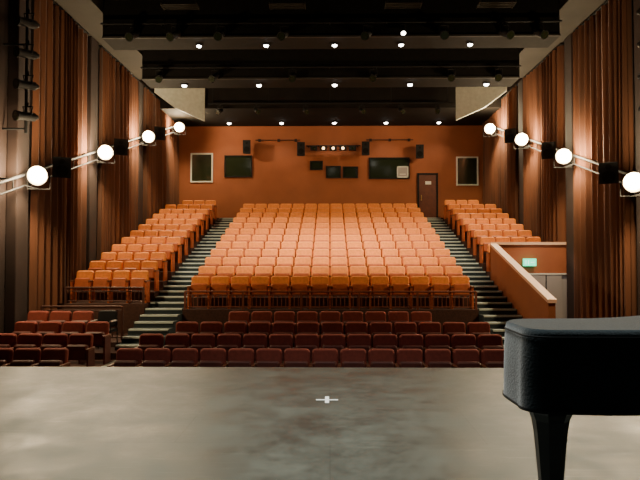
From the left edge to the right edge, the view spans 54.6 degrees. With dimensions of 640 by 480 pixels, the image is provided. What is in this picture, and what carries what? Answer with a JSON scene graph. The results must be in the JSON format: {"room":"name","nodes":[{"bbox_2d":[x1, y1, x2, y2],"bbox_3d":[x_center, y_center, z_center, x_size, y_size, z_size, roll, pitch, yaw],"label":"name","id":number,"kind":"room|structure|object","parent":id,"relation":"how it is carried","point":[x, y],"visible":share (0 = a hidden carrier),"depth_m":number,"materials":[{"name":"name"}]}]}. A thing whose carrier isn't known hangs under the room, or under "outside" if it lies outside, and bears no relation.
{"room":"auditorium","nodes":[
{"label":"auditorium","id":0,"kind":"room"},
{"bbox_2d":[0,0,153,332],"bbox_3d":[-7.101,-2.138,18.736,0.200,11.000,20.900,0,-2,1],"label":"wall","id":1,"kind":"structure","parent":0,"point":[4,4],"depth_m":13.92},
{"bbox_2d":[0,126,174,195],"bbox_3d":[-6.782,-2.630,18.845,0.434,5.415,17.320,0,-2,1],"label":"rail","id":2,"kind":"object","parent":1,"relation":"attached to","point":[3,180],"visible":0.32,"depth_m":16.63,"materials":[{"name":"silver metal"}]},
{"bbox_2d":[25,166,50,189],"bbox_3d":[-6.408,-1.401,14.086,0.486,0.525,0.503,1,-2,-42],"label":"floodlight","id":3,"kind":"object","parent":2,"relation":"attached to","point":[36,175],"visible":1,"depth_m":13.94,"materials":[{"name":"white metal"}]},
{"bbox_2d":[52,156,70,177],"bbox_3d":[-6.372,-1.786,15.267,0.420,0.545,0.476,1,-2,-28],"label":"loudspeaker","id":4,"kind":"object","parent":2,"relation":"attached to","point":[61,166],"visible":1,"depth_m":15.08,"materials":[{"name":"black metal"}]},
{"bbox_2d":[96,145,114,163],"bbox_3d":[-6.341,-2.519,18.319,0.486,0.525,0.503,1,-2,-42],"label":"floodlight","id":5,"kind":"object","parent":2,"relation":"attached to","point":[105,152],"visible":1,"depth_m":18.17,"materials":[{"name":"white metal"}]},
{"bbox_2d":[114,138,127,154],"bbox_3d":[-6.304,-2.922,19.529,0.420,0.545,0.476,1,-2,-28],"label":"loudspeaker","id":6,"kind":"object","parent":2,"relation":"attached to","point":[120,145],"visible":0.98,"depth_m":19.35,"materials":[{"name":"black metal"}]},
{"bbox_2d":[140,131,155,145],"bbox_3d":[-6.272,-3.704,22.655,0.486,0.525,0.503,1,-2,-42],"label":"floodlight","id":7,"kind":"object","parent":2,"relation":"attached to","point":[148,136],"visible":1,"depth_m":22.50,"materials":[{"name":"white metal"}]},
{"bbox_2d":[154,126,164,139],"bbox_3d":[-6.234,-4.108,23.949,0.420,0.545,0.476,1,-2,-28],"label":"loudspeaker","id":8,"kind":"object","parent":2,"relation":"attached to","point":[159,132],"visible":0.98,"depth_m":23.76,"materials":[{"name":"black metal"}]},
{"bbox_2d":[54,0,141,79],"bbox_3d":[-6.445,-6.816,16.110,1.200,1.400,13.600,0,-2,1],"label":"ceiling soffit","id":9,"kind":"structure","parent":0,"point":[88,13],"depth_m":17.49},
{"bbox_2d":[160,0,199,10],"bbox_3d":[-3.644,-6.779,16.189,0.940,1.450,0.390,0,-2,1],"label":"ceiling vent","id":10,"kind":"object","parent":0,"point":[195,6],"depth_m":16.12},
{"bbox_2d":[69,333,477,366],"bbox_3d":[0.195,2.746,12.064,14.600,0.850,8.080,0,-2,1],"label":"floor","id":11,"kind":"structure","parent":0,"point":[98,351],"depth_m":13.59,"materials":[{"name":"brown carpet"}]},
{"bbox_2d":[4,0,30,332],"bbox_3d":[-6.947,-1.833,14.273,0.249,8.649,0.560,0,-2,1],"label":"column","id":12,"kind":"structure","parent":11,"relation":"on","point":[16,240],"depth_m":14.05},
{"bbox_2d":[0,348,69,366],"bbox_3d":[-5.716,2.441,11.413,2.140,0.860,0.432,0,-2,1],"label":"seats","id":13,"kind":"object","parent":11,"relation":"on","point":[23,357],"visible":0.5,"depth_m":11.50,"materials":[{"name":"red fabric"}]},
{"bbox_2d":[0,333,94,366],"bbox_3d":[-5.582,2.307,12.316,2.140,0.860,0.432,0,-2,1],"label":"seats","id":14,"kind":"object","parent":11,"relation":"on","point":[80,345],"visible":0.53,"depth_m":12.41,"materials":[{"name":"red fabric"}]},
{"bbox_2d":[26,311,94,346],"bbox_3d":[-5.973,2.059,14.130,1.620,0.860,0.432,0,-2,1],"label":"seats","id":15,"kind":"object","parent":11,"relation":"on","point":[37,316],"visible":0.34,"depth_m":14.23,"materials":[{"name":"red fabric"}]},
{"bbox_2d":[12,321,110,363],"bbox_3d":[-5.567,2.183,13.219,2.140,0.860,0.432,0,-2,1],"label":"seats","id":16,"kind":"object","parent":11,"relation":"on","point":[99,329],"visible":0.51,"depth_m":13.31,"materials":[{"name":"red fabric"}]},
{"bbox_2d":[40,305,123,337],"bbox_3d":[-5.735,1.990,14.943,2.000,0.825,0.051,0,-2,1],"label":"guard railing","id":17,"kind":"object","parent":11,"relation":"on","point":[42,306],"visible":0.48,"depth_m":14.94,"materials":[{"name":"brown metal"}]},
{"bbox_2d":[92,310,117,347],"bbox_3d":[-4.884,2.047,14.045,0.490,0.881,0.516,0,-2,1],"label":"chair","id":18,"kind":"object","parent":11,"relation":"on","point":[110,316],"visible":0.62,"depth_m":14.22,"materials":[{"name":"black fabric"}]},
{"bbox_2d":[57,218,218,332],"bbox_3d":[-5.709,1.194,22.657,2.445,4.566,12.815,0,-2,1],"label":"tier","id":19,"kind":"object","parent":11,"relation":"on","point":[132,310],"visible":0.19,"depth_m":17.12,"materials":[{"name":"brown carpet"}]},
{"bbox_2d":[86,36,97,269],"bbox_3d":[-6.879,-2.407,18.540,0.249,7.253,0.560,0,-2,1],"label":"column","id":20,"kind":"structure","parent":19,"relation":"on","point":[92,44],"depth_m":18.36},
{"bbox_2d":[64,287,144,303],"bbox_3d":[-5.663,1.450,16.308,2.100,0.445,0.051,0,-2,1],"label":"guard railing","id":21,"kind":"object","parent":19,"relation":"on","point":[66,288],"visible":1,"depth_m":16.30,"materials":[{"name":"brown metal"}]},
{"bbox_2d":[69,270,149,302],"bbox_3d":[-5.651,1.255,16.750,2.060,0.860,0.432,0,-2,1],"label":"seats","id":22,"kind":"object","parent":19,"relation":"on","point":[85,278],"visible":0.73,"depth_m":16.68,"materials":[{"name":"orange fabric"}]},
{"bbox_2d":[84,261,158,290],"bbox_3d":[-5.637,1.023,17.657,2.060,0.860,0.432,0,-2,1],"label":"seats","id":23,"kind":"object","parent":19,"relation":"on","point":[151,267],"visible":0.56,"depth_m":17.75,"materials":[{"name":"orange fabric"}]},
{"bbox_2d":[100,252,167,280],"bbox_3d":[-5.622,0.791,18.564,2.060,0.860,0.432,0,-2,1],"label":"seats","id":24,"kind":"object","parent":19,"relation":"on","point":[160,257],"visible":0.55,"depth_m":18.66,"materials":[{"name":"orange fabric"}]},
{"bbox_2d":[138,81,143,225],"bbox_3d":[-6.805,-2.919,23.157,0.249,5.963,0.560,0,-2,1],"label":"column","id":25,"kind":"structure","parent":19,"relation":"on","point":[140,85],"depth_m":23.09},
{"bbox_2d":[111,244,174,271],"bbox_3d":[-5.608,0.559,19.471,2.060,0.860,0.432,0,-2,1],"label":"seats","id":26,"kind":"object","parent":19,"relation":"on","point":[168,249],"visible":0.43,"depth_m":19.56,"materials":[{"name":"orange fabric"}]},
{"bbox_2d":[121,237,181,262],"bbox_3d":[-5.593,0.327,20.378,2.060,0.860,0.432,0,-2,1],"label":"seats","id":27,"kind":"object","parent":19,"relation":"on","point":[176,241],"visible":0.41,"depth_m":20.48,"materials":[{"name":"orange fabric"}]},
{"bbox_2d":[130,230,187,254],"bbox_3d":[-5.579,0.096,21.285,2.060,0.860,0.432,0,-2,1],"label":"seats","id":28,"kind":"object","parent":19,"relation":"on","point":[182,234],"visible":0.41,"depth_m":21.38,"materials":[{"name":"orange fabric"}]},
{"bbox_2d":[138,224,193,247],"bbox_3d":[-5.565,-0.136,22.192,2.060,0.860,0.432,0,-2,1],"label":"seats","id":29,"kind":"object","parent":19,"relation":"on","point":[143,227],"visible":0.44,"depth_m":22.29,"materials":[{"name":"orange fabric"}]},
{"bbox_2d":[146,219,198,241],"bbox_3d":[-5.550,-0.368,23.098,2.060,0.860,0.432,0,-2,1],"label":"seats","id":30,"kind":"object","parent":19,"relation":"on","point":[194,222],"visible":0.29,"depth_m":23.20,"materials":[{"name":"orange fabric"}]},
{"bbox_2d":[153,214,203,234],"bbox_3d":[-5.536,-0.600,24.005,2.060,0.860,0.432,0,-2,1],"label":"seats","id":31,"kind":"object","parent":19,"relation":"on","point":[199,217],"visible":0.35,"depth_m":24.10,"materials":[{"name":"orange fabric"}]},
{"bbox_2d":[159,209,208,229],"bbox_3d":[-5.521,-0.832,24.912,2.060,0.860,0.432,0,-2,1],"label":"seats","id":32,"kind":"object","parent":19,"relation":"on","point":[204,212],"visible":0.41,"depth_m":25.01,"materials":[{"name":"orange fabric"}]},
{"bbox_2d":[165,204,212,224],"bbox_3d":[-5.507,-1.063,25.819,2.060,0.860,0.432,0,-2,1],"label":"seats","id":33,"kind":"object","parent":19,"relation":"on","point":[208,207],"visible":0.38,"depth_m":25.92,"materials":[{"name":"orange fabric"}]},
{"bbox_2d":[182,200,216,219],"bbox_3d":[-5.242,-1.295,26.722,1.560,0.860,0.432,0,-2,1],"label":"seats","id":34,"kind":"object","parent":19,"relation":"on","point":[188,202],"visible":0.38,"depth_m":26.82,"materials":[{"name":"orange fabric"}]},
{"bbox_2d":[115,218,232,349],"bbox_3d":[-4.005,1.153,21.507,0.990,4.562,15.052,0,-2,1],"label":"aisle stairs","id":35,"kind":"object","parent":11,"relation":"on","point":[162,316],"visible":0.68,"depth_m":17.12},
{"bbox_2d":[107,348,503,367],"bbox_3d":[-0.167,2.438,11.324,7.340,0.860,0.432,0,-2,1],"label":"seats","id":36,"kind":"object","parent":11,"relation":"on","point":[125,357],"visible":0.41,"depth_m":11.40,"materials":[{"name":"red fabric"}]},
{"bbox_2d":[135,334,503,362],"bbox_3d":[-0.003,2.304,12.226,7.340,0.860,0.432,0,-2,1],"label":"seats","id":37,"kind":"object","parent":11,"relation":"on","point":[172,341],"visible":0.44,"depth_m":12.32,"materials":[{"name":"red fabric"}]},
{"bbox_2d":[182,265,478,333],"bbox_3d":[0.363,1.191,22.559,7.700,4.566,12.815,0,-2,1],"label":"tier","id":38,"kind":"object","parent":11,"relation":"on","point":[194,314],"visible":0.04,"depth_m":16.27,"materials":[{"name":"brown carpet"}]},
{"bbox_2d":[194,266,465,296],"bbox_3d":[0.282,1.170,17.557,7.620,0.860,0.432,0,-2,1],"label":"seats","id":39,"kind":"object","parent":38,"relation":"on","point":[210,271],"visible":0.58,"depth_m":17.63,"materials":[{"name":"orange fabric"}]},
{"bbox_2d":[225,228,434,241],"bbox_3d":[0.355,0.011,22.092,7.620,0.860,0.432,0,-2,1],"label":"seats","id":40,"kind":"object","parent":38,"relation":"on","point":[304,231],"visible":0.52,"depth_m":22.19,"materials":[{"name":"orange fabric"}]},
{"bbox_2d":[233,217,426,228],"bbox_3d":[0.384,-0.453,23.906,7.620,0.860,0.432,0,-2,1],"label":"seats","id":41,"kind":"object","parent":38,"relation":"on","point":[242,220],"visible":0.39,"depth_m":24.00,"materials":[{"name":"orange fabric"}]},
{"bbox_2d":[229,223,430,234],"bbox_3d":[0.369,-0.221,22.999,7.620,0.860,0.432,0,-2,1],"label":"seats","id":42,"kind":"object","parent":38,"relation":"on","point":[239,226],"visible":0.46,"depth_m":23.09,"materials":[{"name":"orange fabric"}]},
{"bbox_2d":[240,208,419,217],"bbox_3d":[0.412,-0.916,25.720,7.620,0.860,0.432,0,-2,1],"label":"seats","id":43,"kind":"object","parent":38,"relation":"on","point":[242,210],"visible":0.3,"depth_m":25.82,"materials":[{"name":"orange fabric"}]},
{"bbox_2d":[243,203,416,212],"bbox_3d":[0.427,-1.148,26.627,7.620,0.860,0.432,0,-2,1],"label":"seats","id":44,"kind":"object","parent":38,"relation":"on","point":[408,205],"visible":0.34,"depth_m":26.73,"materials":[{"name":"orange fabric"}]},
{"bbox_2d":[184,291,476,309],"bbox_3d":[0.261,1.572,16.209,7.650,0.495,0.051,0,-2,1],"label":"guard railing","id":45,"kind":"object","parent":38,"relation":"on","point":[417,295],"visible":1,"depth_m":16.20,"materials":[{"name":"brown metal"}]},
{"bbox_2d":[187,276,473,308],"bbox_3d":[0.268,1.402,16.650,7.620,0.860,0.432,0,-2,1],"label":"seats","id":46,"kind":"object","parent":38,"relation":"on","point":[199,283],"visible":0.8,"depth_m":16.61,"materials":[{"name":"orange fabric"}]},
{"bbox_2d":[205,257,455,274],"bbox_3d":[0.297,0.938,18.464,7.620,0.860,0.432,0,-2,1],"label":"seats","id":47,"kind":"object","parent":38,"relation":"on","point":[209,261],"visible":0.52,"depth_m":18.55,"materials":[{"name":"orange fabric"}]},
{"bbox_2d":[211,249,449,265],"bbox_3d":[0.311,0.707,19.371,7.620,0.860,0.432,0,-2,1],"label":"seats","id":48,"kind":"object","parent":38,"relation":"on","point":[222,253],"visible":0.47,"depth_m":19.45,"materials":[{"name":"orange fabric"}]},
{"bbox_2d":[216,241,444,256],"bbox_3d":[0.326,0.475,20.278,7.620,0.860,0.432,0,-2,1],"label":"seats","id":49,"kind":"object","parent":38,"relation":"on","point":[433,245],"visible":0.52,"depth_m":20.36,"materials":[{"name":"orange fabric"}]},
{"bbox_2d":[221,235,439,248],"bbox_3d":[0.340,0.243,21.185,7.620,0.860,0.432,0,-2,1],"label":"seats","id":50,"kind":"object","parent":38,"relation":"on","point":[224,238],"visible":0.46,"depth_m":21.27,"materials":[{"name":"orange fabric"}]},
{"bbox_2d":[237,212,423,223],"bbox_3d":[0.398,-0.684,24.813,7.620,0.860,0.432,0,-2,1],"label":"seats","id":51,"kind":"object","parent":38,"relation":"on","point":[307,214],"visible":0.32,"depth_m":24.92,"materials":[{"name":"orange fabric"}]},
{"bbox_2d":[170,322,490,362],"bbox_3d":[0.262,2.180,13.126,6.820,0.860,0.432,0,-2,1],"label":"seats","id":52,"kind":"object","parent":11,"relation":"on","point":[190,328],"visible":0.52,"depth_m":13.22,"materials":[{"name":"red fabric"}]},
{"bbox_2d":[229,311,431,333],"bbox_3d":[0.226,2.056,14.030,4.740,0.860,0.432,0,-2,1],"label":"seats","id":53,"kind":"object","parent":11,"relation":"on","point":[417,317],"visible":0.35,"depth_m":14.13,"materials":[{"name":"red fabric"}]},
{"bbox_2d":[427,218,521,347],"bbox_3d":[4.694,1.149,21.367,0.990,4.562,15.052,0,-2,1],"label":"stairs","id":54,"kind":"structure","parent":11,"relation":"on","point":[494,308],"depth_m":17.89,"materials":[{"name":"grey carpet"}]},
{"bbox_2d":[633,0,639,315],"bbox_3d":[7.400,-1.839,14.042,0.249,8.649,0.560,0,-2,1],"label":"column","id":55,"kind":"structure","parent":11,"relation":"on","point":[636,3],"depth_m":14.22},
{"bbox_2d":[269,0,305,9],"bbox_3d":[-0.844,-6.780,16.144,0.940,1.450,0.390,0,-2,1],"label":"ceiling vent","id":56,"kind":"object","parent":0,"point":[272,5],"depth_m":16.14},
{"bbox_2d":[0,366,639,479],"bbox_3d":[0.025,1.589,1.504,22.000,0.250,13.100,0,-2,1],"label":"floor","id":57,"kind":"structure","parent":0,"point":[57,423],"depth_m":5.11,"materials":[{"name":"concrete"}]},
{"bbox_2d":[502,315,639,479],"bbox_3d":[2.364,1.002,3.835,2.642,1.057,1.564,0,-2,1],"label":"grand piano","id":58,"kind":"object","parent":57,"relation":"on","point":[556,369],"visible":1,"depth_m":3.11,"materials":[{"name":"wood"}]},
{"bbox_2d":[154,87,506,126],"bbox_3d":[0.193,-6.839,12.202,22.400,1.980,34.400,0,-2,1],"label":"ceiling","id":59,"kind":"structure","parent":0,"point":[238,114],"depth_m":25.92,"materials":[{"name":"black"}]},
{"bbox_2d":[2,0,28,133],"bbox_3d":[-6.802,-4.274,13.891,0.554,3.790,0.069,0,-2,1],"label":"boom","id":60,"kind":"object","parent":59,"relation":"hanging from","point":[27,1],"visible":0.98,"depth_m":13.85,"materials":[{"name":"black metal"}]},
{"bbox_2d":[12,71,38,90],"bbox_3d":[-6.528,-3.532,13.814,0.243,0.459,0.557,-1,-2,30],"label":"spotlight","id":61,"kind":"object","parent":60,"relation":"attached to","point":[17,83],"visible":1,"depth_m":13.72,"materials":[{"name":"black metal"}]},
{"bbox_2d":[12,102,38,120],"bbox_3d":[-6.528,-2.832,13.794,0.243,0.459,0.557,-1,-2,30],"label":"spotlight","id":62,"kind":"object","parent":60,"relation":"attached to","point":[16,115],"visible":1,"depth_m":13.70,"materials":[{"name":"black metal"}]},
{"bbox_2d":[13,9,39,28],"bbox_3d":[-6.528,-4.931,13.855,0.243,0.459,0.557,-1,-2,30],"label":"spotlight","id":63,"kind":"object","parent":60,"relation":"attached to","point":[18,20],"visible":1,"depth_m":13.76,"materials":[{"name":"black metal"}]},
{"bbox_2d":[13,40,39,59],"bbox_3d":[-6.528,-4.231,13.835,0.243,0.459,0.557,-1,-2,30],"label":"spotlight","id":64,"kind":"object","parent":60,"relation":"attached to","point":[17,51],"visible":1,"depth_m":13.75,"materials":[{"name":"black metal"}]},
{"bbox_2d":[29,0,88,319],"bbox_3d":[-6.844,-1.839,16.472,0.291,8.530,3.240,0,-2,1],"label":"curtain","id":65,"kind":"object","parent":59,"relation":"hanging from","point":[58,215],"visible":0.78,"depth_m":16.02,"materials":[{"name":"orange fabric"}]},
{"bbox_2d":[97,45,138,260],"bbox_3d":[-6.764,-2.482,20.939,0.299,6.986,3.712,0,-2,1],"label":"curtain","id":66,"kind":"object","parent":59,"relation":"hanging from","point":[117,214],"visible":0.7,"depth_m":20.58,"materials":[{"name":"orange fabric"}]},
{"bbox_2d":[125,24,139,41],"bbox_3d":[-4.948,-5.476,16.455,0.244,0.558,0.555,0,-2,12],"label":"spotlight","id":67,"kind":"object","parent":59,"relation":"hanging from","point":[131,36],"visible":1,"depth_m":16.32,"materials":[{"name":"black metal"}]},
{"bbox_2d":[143,86,178,223],"bbox_3d":[-6.682,-2.974,26.204,0.295,5.696,5.231,0,-2,1],"label":"curtain","id":68,"kind":"object","parent":59,"relation":"hanging from","point":[160,161],"visible":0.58,"depth_m":25.58,"materials":[{"name":"orange fabric"}]},
{"bbox_2d":[166,24,181,41],"bbox_3d":[-3.852,-5.477,16.439,0.244,0.559,0.555,-1,-2,18],"label":"spotlight","id":69,"kind":"object","parent":59,"relation":"hanging from","point":[170,36],"visible":1,"depth_m":16.29,"materials":[{"name":"black metal"}]},
{"bbox_2d":[154,88,204,120],"bbox_3d":[-5.662,-6.075,25.114,2.072,2.340,0.099,1,-2,-28],"label":"panel","id":70,"kind":"object","parent":59,"relation":"attached to","point":[191,101],"visible":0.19,"depth_m":25.20,"materials":[{"name":"beige"}]},
{"bbox_2d":[456,87,506,120],"bbox_3d":[6.459,-6.081,24.920,2.072,2.340,0.099,-1,-2,30],"label":"panel","id":71,"kind":"object","parent":59,"relation":"attached to","point":[469,100],"visible":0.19,"depth_m":25.01,"materials":[{"name":"beige paint"}]},
{"bbox_2d":[483,84,518,223],"bbox_3d":[7.518,-2.980,25.990,0.296,5.696,5.220,0,-2,1],"label":"curtain","id":72,"kind":"object","parent":59,"relation":"hanging from","point":[500,158],"visible":0.62,"depth_m":25.36,"materials":[{"name":"orange fabric"}]},
{"bbox_2d":[498,22,514,39],"bbox_3d":[4.874,-5.482,16.299,0.242,0.557,0.554,1,-2,-18],"label":"spotlight","id":73,"kind":"object","parent":59,"relation":"hanging from","point":[509,35],"visible":1,"depth_m":16.15,"materials":[{"name":"black metal"}]},
{"bbox_2d":[533,22,548,39],"bbox_3d":[5.770,-5.482,16.284,0.241,0.557,0.553,0,-2,-13],"label":"spotlight","id":74,"kind":"object","parent":59,"relation":"hanging from","point":[543,34],"visible":1,"depth_m":16.14,"materials":[{"name":"black metal"}]},
{"bbox_2d":[523,43,565,241],"bbox_3d":[7.433,-2.488,20.714,0.296,6.986,3.700,0,-2,1],"label":"curtain","id":75,"kind":"object","parent":59,"relation":"hanging from","point":[544,186],"visible":0.67,"depth_m":20.37,"materials":[{"name":"orange fabric"}]},
{"bbox_2d":[573,0,637,317],"bbox_3d":[7.363,-1.845,16.242,0.297,8.530,3.205,0,-2,1],"label":"curtain","id":76,"kind":"object","parent":59,"relation":"hanging from","point":[604,222],"visible":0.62,"depth_m":16.00,"materials":[{"name":"orange fabric"}]},
{"bbox_2d":[140,48,520,87],"bbox_3d":[0.326,-6.284,20.498,12.200,2.190,1.180,0,-2,1],"label":"ceiling panel","id":77,"kind":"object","parent":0,"point":[424,67],"depth_m":20.09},
{"bbox_2d":[179,126,482,217],"bbox_3d":[0.467,-1.836,29.162,15.000,11.000,0.200,0,-2,1],"label":"wall","id":78,"kind":"structure","parent":0,"point":[280,176],"depth_m":29.12,"materials":[{"name":"orange paint"}]},
{"bbox_2d":[190,153,212,181],"bbox_3d":[-5.559,-3.397,29.168,1.050,1.380,0.068,0,-2,1],"label":"window","id":79,"kind":"structure","parent":78,"relation":"in","point":[201,164],"depth_m":29.17,"materials":[{"name":"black glass"}]},
{"bbox_2d":[224,155,251,176],"bbox_3d":[-3.839,-3.462,29.142,1.310,1.030,0.068,0,-2,1],"label":"window","id":80,"kind":"structure","parent":78,"relation":"in","point":[234,165],"depth_m":29.14,"materials":[{"name":"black glass"}]},
{"bbox_2d":[306,145,360,150],"bbox_3d":[0.622,-4.270,28.891,2.520,0.250,0.473,0,-2,1],"label":"light bar","id":81,"kind":"object","parent":78,"relation":"attached to","point":[312,147],"visible":1,"depth_m":28.66,"materials":[{"name":"black metal"}]},
{"bbox_2d":[326,166,340,177],"bbox_3d":[0.625,-3.184,29.062,0.700,0.570,0.068,0,-2,1],"label":"window","id":82,"kind":"structure","parent":78,"relation":"in","point":[331,171],"depth_m":29.07,"materials":[{"name":"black glass"}]},
{"bbox_2d":[343,166,357,177],"bbox_3d":[1.420,-3.170,29.049,0.710,0.540,0.068,0,-2,1],"label":"window","id":83,"kind":"structure","parent":78,"relation":"in","point":[348,171],"depth_m":29.05,"materials":[{"name":"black glass"}]},
{"bbox_2d":[369,157,409,178],"bbox_3d":[3.235,-3.361,29.025,1.900,1.000,0.068,0,-2,1],"label":"window","id":84,"kind":"structure","parent":78,"relation":"in","point":[379,167],"depth_m":29.03,"materials":[{"name":"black glass"}]},
{"bbox_2d":[397,166,407,177],"bbox_3d":[3.859,-3.177,28.966,0.530,0.530,0.020,0,-2,1],"label":"hatch","id":85,"kind":"object","parent":84,"relation":"attached to","point":[402,171],"visible":1,"depth_m":28.96,"materials":[{"name":"white"}]},
{"bbox_2d":[417,173,437,217],"bbox_3d":[5.024,-2.017,28.932,0.960,2.212,0.117,0,-2,1],"label":"door","id":86,"kind":"structure","parent":78,"relation":"in","point":[427,183],"depth_m":28.93,"materials":[{"name":"brown wood"}]},
{"bbox_2d":[456,157,478,185],"bbox_3d":[6.874,-3.217,28.963,1.020,1.350,0.068,0,-2,1],"label":"window","id":87,"kind":"structure","parent":78,"relation":"in","point":[466,167],"depth_m":28.96,"materials":[{"name":"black glass"}]},
{"bbox_2d":[100,0,561,49],"bbox_3d":[0.269,-6.437,16.952,12.200,2.090,1.080,0,-2,1],"label":"ceiling panel","id":88,"kind":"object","parent":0,"point":[249,24],"depth_m":16.60,"materials":[{"name":"paint"}]},
{"bbox_2d":[384,0,422,8],"bbox_3d":[2.155,-6.782,16.096,0.940,1.450,0.390,0,-2,1],"label":"ceiling vent","id":89,"kind":"object","parent":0,"point":[418,4],"depth_m":16.01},
{"bbox_2d":[441,218,489,275],"bbox_3d":[6.456,1.227,23.811,2.445,4.566,10.115,0,-2,1],"label":"tier","id":90,"kind":"object","parent":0,"point":[470,249],"visible":0.15,"depth_m":22.40,"materials":[{"name":"brown carpet"}]},
{"bbox_2d":[444,200,478,218],"bbox_3d":[6.096,-1.301,26.540,1.560,0.860,0.432,0,-2,1],"label":"seats","id":91,"kind":"object","parent":90,"relation":"on","point":[447,202],"visible":0.38,"depth_m":26.64,"materials":[{"name":"orange fabric"}]},
{"bbox_2d":[448,204,495,223],"bbox_3d":[6.332,-1.069,25.629,2.060,0.860,0.432,0,-2,1],"label":"seats","id":92,"kind":"object","parent":90,"relation":"on","point":[451,206],"visible":0.42,"depth_m":25.73,"materials":[{"name":"orange fabric"}]},
{"bbox_2d":[452,209,501,229],"bbox_3d":[6.317,-0.837,24.722,2.060,0.860,0.432,0,-2,1],"label":"seats","id":93,"kind":"object","parent":90,"relation":"on","point":[456,212],"visible":0.35,"depth_m":24.82,"materials":[{"name":"orange fabric"}]},
{"bbox_2d":[456,213,508,234],"bbox_3d":[6.303,-0.605,23.815,2.060,0.860,0.432,0,-2,1],"label":"seats","id":94,"kind":"object","parent":90,"relation":"on","point":[461,216],"visible":0.46,"depth_m":23.91,"materials":[{"name":"orange fabric"}]},
{"bbox_2d":[461,219,515,240],"bbox_3d":[6.288,-0.373,22.908,2.060,0.860,0.432,0,-2,1],"label":"seats","id":95,"kind":"object","parent":90,"relation":"on","point":[466,222],"visible":0.4,"depth_m":23.00,"materials":[{"name":"orange fabric"}]},
{"bbox_2d":[467,224,523,247],"bbox_3d":[6.274,-0.142,22.001,2.060,0.860,0.432,0,-2,1],"label":"seats","id":96,"kind":"object","parent":90,"relation":"on","point":[471,227],"visible":0.36,"depth_m":22.10,"materials":[{"name":"orange fabric"}]},
{"bbox_2d":[473,230,532,254],"bbox_3d":[6.259,0.090,21.094,2.060,0.860,0.432,0,-2,1],"label":"seats","id":97,"kind":"object","parent":90,"relation":"on","point":[478,234],"visible":0.51,"depth_m":21.19,"materials":[{"name":"orange fabric"}]},
{"bbox_2d":[479,237,540,262],"bbox_3d":[6.245,0.322,20.188,2.060,0.860,0.432,0,-2,1],"label":"seats","id":98,"kind":"object","parent":90,"relation":"on","point":[484,241],"visible":0.24,"depth_m":20.29,"materials":[{"name":"orange fabric"}]},
{"bbox_2d":[518,79,523,227],"bbox_3d":[7.542,-2.926,22.926,0.249,5.963,0.560,0,-2,1],"label":"column","id":99,"kind":"structure","parent":90,"relation":"on","point":[520,84],"depth_m":22.95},
{"bbox_2d":[476,0,516,8],"bbox_3d":[4.555,-6.783,16.057,0.940,1.450,0.390,0,-2,1],"label":"ceiling vent","id":100,"kind":"object","parent":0,"point":[486,4],"depth_m":15.99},
{"bbox_2d":[490,243,556,318],"bbox_3d":[5.193,1.311,16.228,0.198,2.560,4.920,0,-2,1],"label":"wall","id":101,"kind":"structure","parent":0,"point":[531,300],"depth_m":15.89,"materials":[{"name":"orange paint"}]},
{"bbox_2d":[490,242,566,317],"bbox_3d":[6.367,1.288,18.708,2.430,2.450,0.075,0,-2,1],"label":"wall","id":102,"kind":"structure","parent":0,"point":[551,257],"depth_m":18.74,"materials":[{"name":"orange paint"}]},
{"bbox_2d":[531,275,561,317],"bbox_3d":[6.801,1.787,18.674,0.960,1.450,0.070,0,-2,1],"label":"door","id":103,"kind":"structure","parent":102,"relation":"in","point":[552,284],"depth_m":18.67,"materials":[{"name":"grey paint"}]},
{"bbox_2d":[519,0,605,77],"bbox_3d":[6.953,-6.822,15.895,1.200,1.400,13.600,0,-2,1],"label":"ceiling soffit","id":104,"kind":"structure","parent":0,"point":[572,12],"depth_m":17.57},
{"bbox_2d":[507,0,636,222],"bbox_3d":[7.697,-2.145,18.499,0.200,11.000,20.900,0,-2,1],"label":"wall","id":105,"kind":"structure","parent":0,"point":[519,79],"depth_m":14.92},
{"bbox_2d":[494,127,627,183],"bbox_3d":[7.374,-2.447,18.162,0.433,5.333,16.420,0,-2,1],"label":"rail","id":106,"kind":"object","parent":105,"relation":"attached to","point":[534,141],"visible":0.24,"depth_m":17.15,"materials":[{"name":"silver metal"}]},
{"bbox_2d":[504,128,515,142],"bbox_3d":[6.978,-3.796,22.615,0.420,0.545,0.476,-1,-2,30],"label":"loudspeaker","id":107,"kind":"object","parent":106,"relation":"attached to","point":[509,134],"visible":0.97,"depth_m":22.44,"materials":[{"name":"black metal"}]},
{"bbox_2d":[514,133,529,148],"bbox_3d":[6.976,-3.409,21.433,0.485,0.525,0.504,-2,-2,44],"label":"floodlight","id":108,"kind":"object","parent":106,"relation":"attached to","point":[521,139],"visible":1,"depth_m":21.29,"materials":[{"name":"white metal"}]},
{"bbox_2d":[541,141,555,158],"bbox_3d":[6.915,-2.689,18.670,0.420,0.545,0.476,-1,-2,30],"label":"loudspeaker","id":109,"kind":"object","parent":106,"relation":"attached to","point":[548,149],"visible":0.98,"depth_m":18.49,"materials":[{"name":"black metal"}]},
{"bbox_2d":[553,148,573,167],"bbox_3d":[6.915,-2.310,17.600,0.485,0.525,0.504,-2,-2,44],"label":"floodlight","id":110,"kind":"object","parent":106,"relation":"attached to","point":[563,156],"visible":1,"depth_m":17.45,"materials":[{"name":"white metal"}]},
{"bbox_2d":[599,162,618,183],"bbox_3d":[6.852,-1.587,14.693,0.420,0.545,0.476,-1,-2,30],"label":"loudspeaker","id":111,"kind":"object","parent":106,"relation":"attached to","point":[608,171],"visible":1,"depth_m":14.51,"materials":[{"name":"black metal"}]},
{"bbox_2d":[620,172,639,196],"bbox_3d":[6.851,-1.206,13.566,0.485,0.525,0.504,-2,-2,44],"label":"floodlight","id":112,"kind":"object","parent":106,"relation":"attached to","point":[631,181],"visible":1,"depth_m":13.43,"materials":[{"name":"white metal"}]},
{"bbox_2d":[564,33,573,317],"bbox_3d":[7.468,-1.776,18.292,0.249,8.529,0.560,0,-2,1],"label":"column","id":113,"kind":"structure","parent":105,"relation":"attached to","point":[568,42],"depth_m":18.26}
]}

